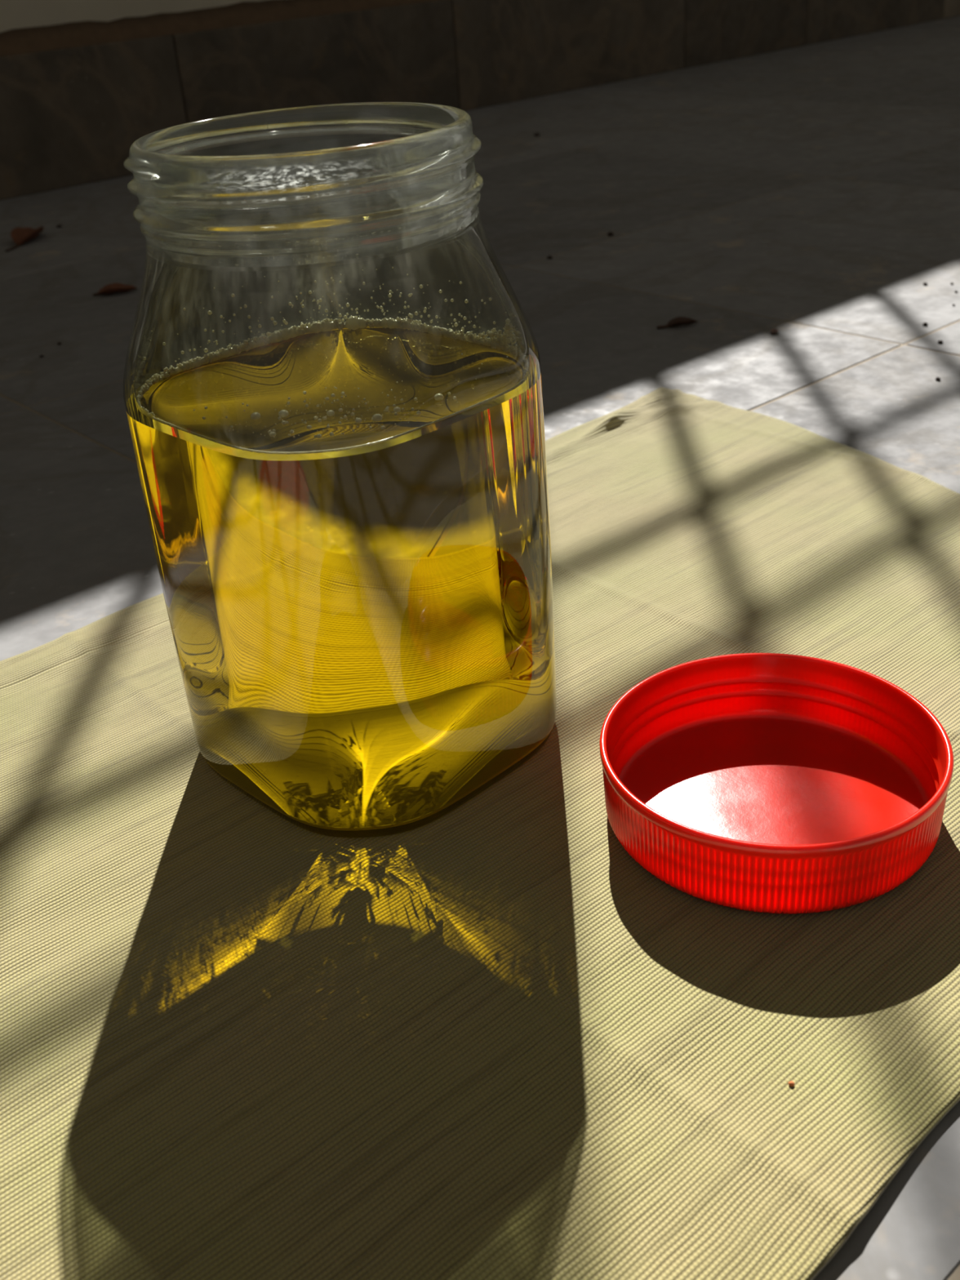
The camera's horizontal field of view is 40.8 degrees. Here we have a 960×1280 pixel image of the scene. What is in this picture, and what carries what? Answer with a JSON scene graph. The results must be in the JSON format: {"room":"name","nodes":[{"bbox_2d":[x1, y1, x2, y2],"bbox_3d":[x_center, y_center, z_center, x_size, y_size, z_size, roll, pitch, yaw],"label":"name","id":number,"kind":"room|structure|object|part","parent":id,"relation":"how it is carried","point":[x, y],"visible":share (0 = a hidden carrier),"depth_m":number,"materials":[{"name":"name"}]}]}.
{"room":"patio","nodes":[
{"label":"patio","id":0,"kind":"room"},
{"bbox_2d":[0,0,265,32],"bbox_3d":[-0.550,-1.692,0.705,6.000,2.852,0.140,-26,36,-33],"label":"wall","id":1,"kind":"structure","parent":0,"point":[14,14],"depth_m":1.28,"materials":[{"name":"beige paint"}]},
{"bbox_2d":[0,0,959,199],"bbox_3d":[-0.410,-0.537,1.293,6.000,0.150,0.016,-26,36,-33],"label":"baseboard","id":2,"kind":"structure","parent":1,"relation":"attached to","point":[75,97],"depth_m":1.46,"materials":[{"name":"brown stone"}]},
{"bbox_2d":[0,15,959,1279],"bbox_3d":[0.553,0.035,0.363,6.000,0.060,2.940,-26,36,-33],"label":"floor","id":3,"kind":"structure","parent":0,"point":[810,193],"depth_m":0.84,"materials":[{"name":"tile"}]},
{"bbox_2d":[4,226,44,252],"bbox_3d":[-0.381,-0.339,1.081,0.023,0.011,0.067,0,30,8],"label":"dry leaf","id":4,"kind":"object","parent":3,"relation":"on","point":[20,236],"visible":1,"depth_m":1.08,"materials":[{"name":"brown plant"}]},
{"bbox_3d":[-0.382,-0.335,1.082,0.004,0.004,0.065,0,30,8],"label":"stem","id":5,"kind":"part","parent":4,"relation":"part of","materials":[{"name":"brown plant"}]},
{"bbox_3d":[-0.380,-0.343,1.088,0.023,0.011,0.050,0,30,8],"label":"blade","id":6,"kind":"part","parent":4,"relation":"part of","materials":[{"name":"brown plant"}]},
{"bbox_2d":[93,282,137,296],"bbox_3d":[-0.256,-0.246,0.905,0.031,0.006,0.014,-10,30,-9],"label":"dry leaf","id":7,"kind":"object","parent":3,"relation":"on","point":[112,288],"visible":1,"depth_m":0.91,"materials":[{"name":"brown plant"}]},
{"bbox_2d":[0,386,959,1279],"bbox_3d":[-0.038,0.048,0.354,0.648,0.009,0.342,-26,36,-33],"label":"placemat","id":8,"kind":"object","parent":3,"relation":"on","point":[482,1040],"visible":0.76,"depth_m":0.30,"materials":[{"name":"fabric"}]},
{"bbox_2d":[122,102,556,837],"bbox_3d":[-0.037,-0.047,0.351,0.098,0.173,0.098,23,40,39],"label":"glass jar","id":9,"kind":"object","parent":8,"relation":"on","point":[349,526],"visible":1,"depth_m":0.33,"materials":[{"name":"clear glass"}]},
{"bbox_2d":[599,653,954,914],"bbox_3d":[0.077,0.036,0.341,0.089,0.023,0.089,-26,36,-33],"label":"lid","id":10,"kind":"object","parent":8,"relation":"on","point":[767,783],"visible":1,"depth_m":0.35,"materials":[{"name":"red plastic"}]},
{"bbox_2d":[788,1080,794,1086],"bbox_3d":[0.064,0.092,0.266,0.001,0.001,0.001,-26,36,-33],"label":"crumb","id":11,"kind":"object","parent":8,"relation":"on","point":[791,1083],"visible":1,"depth_m":0.27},
{"bbox_2d":[607,231,613,235],"bbox_3d":[0.097,-0.301,0.956,0.005,0.003,0.005,-26,36,-33],"label":"crumb","id":12,"kind":"object","parent":3,"relation":"on","point":[610,233],"visible":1,"depth_m":0.95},
{"bbox_2d":[656,316,697,328],"bbox_3d":[0.114,-0.183,0.743,0.025,0.004,0.008,-10,30,-9],"label":"dry leaf","id":13,"kind":"object","parent":3,"relation":"on","point":[679,321],"visible":1,"depth_m":0.74,"materials":[{"name":"brown plant"}]},
{"bbox_3d":[0.114,-0.182,0.744,0.024,0.002,0.002,-10,30,-9],"label":"stem","id":14,"kind":"part","parent":13,"relation":"part of","materials":[{"name":"brown plant"}]},
{"bbox_3d":[0.117,-0.183,0.744,0.019,0.004,0.008,-10,30,-9],"label":"blade","id":15,"kind":"part","parent":13,"relation":"part of","materials":[{"name":"brown plant"}]},
{"bbox_2d":[770,328,778,334],"bbox_3d":[0.165,-0.172,0.720,0.004,0.002,0.007,18,36,34],"label":"dry leaf","id":16,"kind":"object","parent":3,"relation":"on","point":[772,331],"visible":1,"depth_m":0.72,"materials":[{"name":"brown plant"}]}
]}

